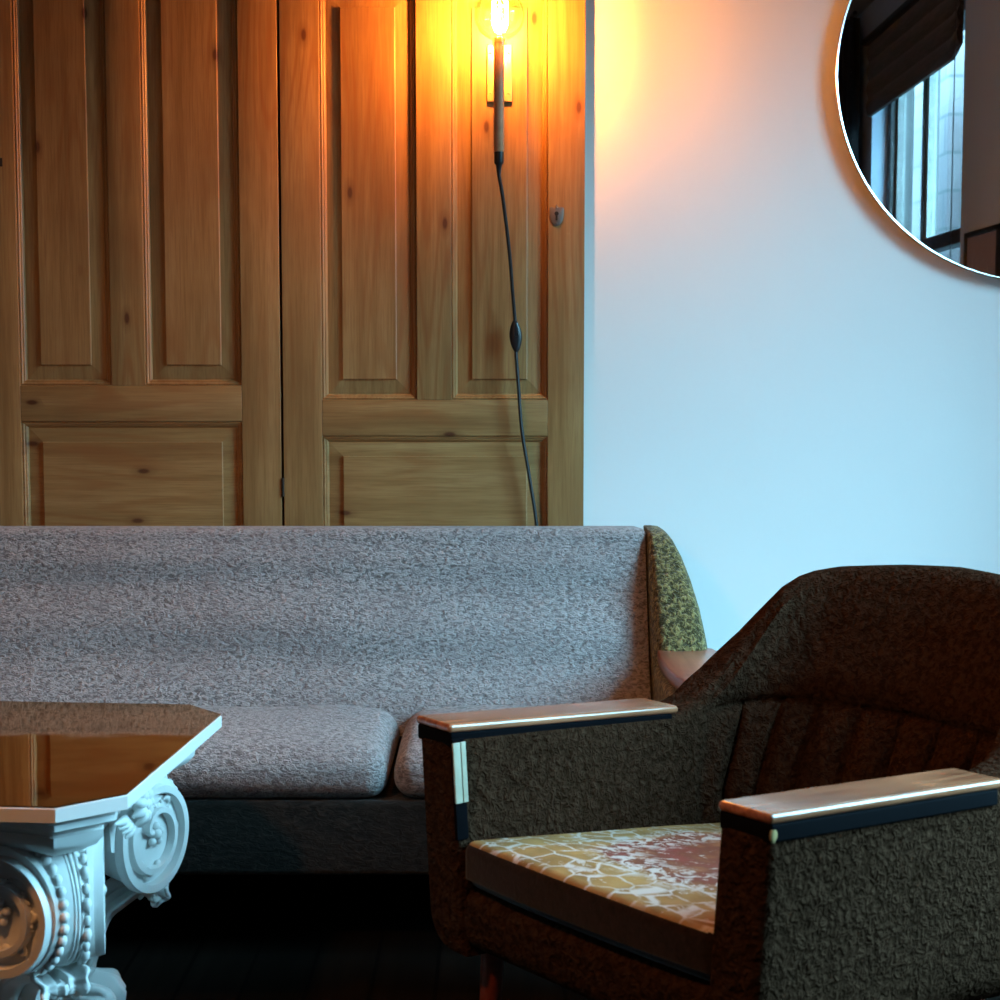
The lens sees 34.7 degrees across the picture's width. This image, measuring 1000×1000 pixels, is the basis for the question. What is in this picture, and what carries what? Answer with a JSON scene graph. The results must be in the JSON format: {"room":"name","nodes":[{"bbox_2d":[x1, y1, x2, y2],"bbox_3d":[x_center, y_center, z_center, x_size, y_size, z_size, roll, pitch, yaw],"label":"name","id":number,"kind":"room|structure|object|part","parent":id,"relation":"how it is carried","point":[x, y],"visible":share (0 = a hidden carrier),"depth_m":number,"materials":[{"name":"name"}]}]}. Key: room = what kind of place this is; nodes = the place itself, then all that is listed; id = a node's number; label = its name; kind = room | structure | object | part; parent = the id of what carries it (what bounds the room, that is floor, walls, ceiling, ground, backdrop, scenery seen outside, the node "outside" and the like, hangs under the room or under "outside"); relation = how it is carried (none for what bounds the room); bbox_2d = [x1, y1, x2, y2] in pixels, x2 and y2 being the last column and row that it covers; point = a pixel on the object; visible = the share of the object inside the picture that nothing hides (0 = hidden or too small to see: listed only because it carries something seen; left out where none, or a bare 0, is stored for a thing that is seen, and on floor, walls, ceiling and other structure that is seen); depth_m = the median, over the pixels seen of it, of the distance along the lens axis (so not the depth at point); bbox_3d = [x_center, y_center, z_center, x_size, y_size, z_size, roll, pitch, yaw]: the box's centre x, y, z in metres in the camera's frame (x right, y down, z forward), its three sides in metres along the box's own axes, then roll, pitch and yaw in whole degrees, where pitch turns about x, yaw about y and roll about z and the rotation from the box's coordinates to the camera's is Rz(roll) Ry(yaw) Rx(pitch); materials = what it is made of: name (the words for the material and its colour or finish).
{"room":"living room","nodes":[
{"label":"living room","id":0,"kind":"room"},
{"bbox_2d":[96,874,999,999],"bbox_3d":[-0.650,1.127,0.953,5.100,0.100,6.917,0,5,0],"label":"floor","id":1,"kind":"structure","parent":0,"point":[217,936],"depth_m":3.20,"materials":[{"name":"black"}]},
{"bbox_2d":[0,701,221,999],"bbox_3d":[-0.847,0.668,2.580,0.682,0.551,0.682,0,5,5],"label":"table","id":2,"kind":"object","parent":1,"relation":"on","point":[87,794],"visible":1,"depth_m":2.40,"materials":[{"name":"white paint"}]},
{"bbox_3d":[-0.847,0.394,2.558,0.679,0.002,0.679,0,5,5],"label":"glass","id":3,"kind":"part","parent":2,"relation":"part of","materials":[{"name":"clear glass"}]},
{"bbox_2d":[114,789,153,838],"bbox_3d":[-0.576,0.489,2.544,0.045,0.083,0.167,0,5,5],"label":"flower","id":4,"kind":"object","parent":2,"relation":"on","point":[141,811],"depth_m":2.52,"materials":[{"name":"white paint"}]},
{"bbox_2d":[0,0,585,525],"bbox_3d":[-0.521,-0.285,4.006,1.440,2.220,0.442,0,5,0],"label":"wooden doors","id":5,"kind":"structure","parent":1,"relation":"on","point":[254,264],"depth_m":3.77,"materials":[{"name":"brown wood"}]},
{"bbox_3d":[-1.029,-0.751,3.760,0.217,0.962,0.016,0,5,0],"label":"moulding","id":6,"kind":"part","parent":5,"relation":"part of","materials":[{"name":"brown wood"}]},
{"bbox_3d":[-1.029,-0.752,3.764,0.191,0.936,0.014,0,5,0],"label":"panel","id":7,"kind":"part","parent":5,"relation":"part of","materials":[{"name":"brown wood"}]},
{"bbox_3d":[-0.875,0.149,3.833,0.525,0.674,0.016,0,5,0],"label":"moulding","id":8,"kind":"part","parent":5,"relation":"part of","materials":[{"name":"brown wood"}]},
{"bbox_3d":[-0.875,0.149,3.837,0.499,0.648,0.014,0,5,0],"label":"panel","id":9,"kind":"part","parent":5,"relation":"part of","materials":[{"name":"brown wood"}]},
{"bbox_3d":[-0.876,-0.314,3.800,0.712,2.130,0.026,0,5,0],"label":"door","id":10,"kind":"part","parent":5,"relation":"part of","materials":[{"name":"brown wood"}]},
{"bbox_3d":[-0.726,-0.751,3.760,0.227,0.962,0.016,0,5,0],"label":"moulding","id":11,"kind":"part","parent":5,"relation":"part of","materials":[{"name":"brown wood"}]},
{"bbox_3d":[-0.726,-0.752,3.764,0.201,0.936,0.014,0,5,0],"label":"panel","id":12,"kind":"part","parent":5,"relation":"part of","materials":[{"name":"brown wood"}]},
{"bbox_3d":[-0.309,-0.717,3.763,0.225,0.962,0.016,0,5,0],"label":"moulding","id":13,"kind":"part","parent":5,"relation":"part of","materials":[{"name":"brown wood"}]},
{"bbox_3d":[-0.309,-0.718,3.767,0.199,0.936,0.014,0,5,0],"label":"panel","id":14,"kind":"part","parent":5,"relation":"part of","materials":[{"name":"brown wood"}]},
{"bbox_3d":[-0.158,-0.304,3.801,0.714,2.110,0.026,0,5,0],"label":"door","id":15,"kind":"part","parent":5,"relation":"part of","materials":[{"name":"brown wood"}]},
{"bbox_3d":[-0.155,0.183,3.836,0.535,0.674,0.016,0,5,0],"label":"moulding","id":16,"kind":"part","parent":5,"relation":"part of","materials":[{"name":"brown wood"}]},
{"bbox_3d":[-0.155,0.183,3.840,0.509,0.648,0.014,0,5,0],"label":"panel","id":17,"kind":"part","parent":5,"relation":"part of","materials":[{"name":"brown wood"}]},
{"bbox_3d":[-0.001,-0.718,3.767,0.202,0.936,0.014,0,5,0],"label":"panel","id":18,"kind":"part","parent":5,"relation":"part of","materials":[{"name":"brown wood"}]},
{"bbox_3d":[-0.001,-0.717,3.763,0.228,0.962,0.016,0,5,0],"label":"moulding","id":19,"kind":"part","parent":5,"relation":"part of","materials":[{"name":"brown wood"}]},
{"bbox_2d":[474,0,537,525],"bbox_3d":[0.097,-0.154,3.709,0.309,1.994,0.192,0,5,0],"label":"lamp","id":20,"kind":"object","parent":5,"relation":"attached to","point":[499,55],"visible":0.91,"depth_m":3.72,"materials":[{"name":"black metal"}]},
{"bbox_3d":[-0.001,-1.042,3.598,0.025,0.026,0.025,0,5,0],"label":"bulb","id":21,"kind":"part","parent":20,"relation":"part of","materials":[{"name":"glass"}]},
{"bbox_2d":[509,321,521,351],"bbox_3d":[0.037,-0.384,3.752,0.030,0.075,0.014,0,5,0],"label":"switch","id":22,"kind":"object","parent":20,"relation":"attached to","point":[515,334],"depth_m":3.75,"materials":[{"name":"black plastic"}]},
{"bbox_3d":[0.108,0.041,3.774,0.280,1.594,0.087,-2,5,-23],"label":"cord","id":23,"kind":"part","parent":20,"relation":"part of","materials":[{"name":"black rubber"}]},
{"bbox_2d":[0,525,716,873],"bbox_3d":[-0.555,0.477,3.442,2.064,0.791,0.717,0,5,0],"label":"sofa","id":24,"kind":"object","parent":1,"relation":"on","point":[319,651],"visible":0.56,"depth_m":3.54,"materials":[{"name":"fabric"}]},
{"bbox_2d":[167,705,399,797],"bbox_3d":[-0.523,0.512,3.319,0.609,0.114,0.467,0,5,0],"label":"seat cushion","id":25,"kind":"object","parent":24,"relation":"on","point":[258,751],"depth_m":3.12,"materials":[{"name":"fabric"}]},
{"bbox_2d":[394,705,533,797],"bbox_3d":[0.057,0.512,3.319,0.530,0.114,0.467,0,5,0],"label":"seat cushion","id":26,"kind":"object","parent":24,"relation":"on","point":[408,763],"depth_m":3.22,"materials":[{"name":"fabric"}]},
{"bbox_3d":[0.393,0.544,3.320,0.118,0.347,0.390,0,5,0],"label":"arm","id":27,"kind":"part","parent":24,"relation":"part of","materials":[{"name":"brown fabric"}]},
{"bbox_3d":[0.399,0.381,3.618,0.130,0.624,0.350,0,5,0],"label":"panel","id":28,"kind":"part","parent":24,"relation":"part of","materials":[{"name":"green fabric"}]},
{"bbox_3d":[0.408,0.356,3.306,0.137,0.030,0.446,0,5,0],"label":"armrest","id":29,"kind":"part","parent":24,"relation":"part of","materials":[{"name":"pink wood"}]},
{"bbox_2d":[416,564,999,999],"bbox_3d":[0.462,0.541,2.579,0.939,0.803,0.744,-4,6,-39],"label":"armchair","id":30,"kind":"object","parent":1,"relation":"on","point":[813,812],"visible":1,"depth_m":2.50,"materials":[{"name":"brown fabric"}]},
{"bbox_3d":[-0.012,0.824,2.562,0.043,0.243,0.043,-4,6,-39],"label":"leg","id":31,"kind":"part","parent":30,"relation":"part of","materials":[{"name":"red wood"}]},
{"bbox_3d":[0.089,0.359,2.682,0.508,0.051,0.091,-4,6,-39],"label":"arm","id":32,"kind":"part","parent":30,"relation":"part of","materials":[{"name":"brown wood"}]},
{"bbox_3d":[0.360,0.659,2.505,0.652,0.097,0.600,-4,6,-39],"label":"seat rail","id":33,"kind":"part","parent":30,"relation":"part of","materials":[{"name":"brown fabric"}]},
{"bbox_2d":[466,823,721,980],"bbox_3d":[0.350,0.613,2.493,0.649,0.171,0.536,-4,6,-39],"label":"seat cushion","id":34,"kind":"object","parent":30,"relation":"on","point":[550,901],"depth_m":2.35,"materials":[{"name":"multicoloured fabric"}]},
{"bbox_2d":[769,830,777,842],"bbox_3d":[0.340,0.417,1.991,0.015,0.019,0.005,-4,6,-39],"label":"button","id":35,"kind":"object","parent":30,"relation":"on","point":[773,834],"depth_m":1.99,"materials":[{"name":"beige plastic"}]},
{"bbox_3d":[0.503,0.400,2.178,0.508,0.051,0.091,-4,6,-39],"label":"arm","id":36,"kind":"part","parent":30,"relation":"part of","materials":[{"name":"brown wood"}]},
{"bbox_2d":[583,0,999,650],"bbox_3d":[1.200,-0.686,4.000,2.001,3.020,0.450,0,5,0],"label":"wall","id":37,"kind":"structure","parent":0,"point":[782,383],"depth_m":3.80,"materials":[{"name":"white paint"}]},
{"bbox_2d":[834,0,999,279],"bbox_3d":[1.264,-0.994,3.731,0.970,0.970,0.034,0,5,0],"label":"round mirror","id":38,"kind":"object","parent":37,"relation":"attached to","point":[917,82],"visible":1,"depth_m":3.73,"materials":[{"name":"silver metal"}]}
]}

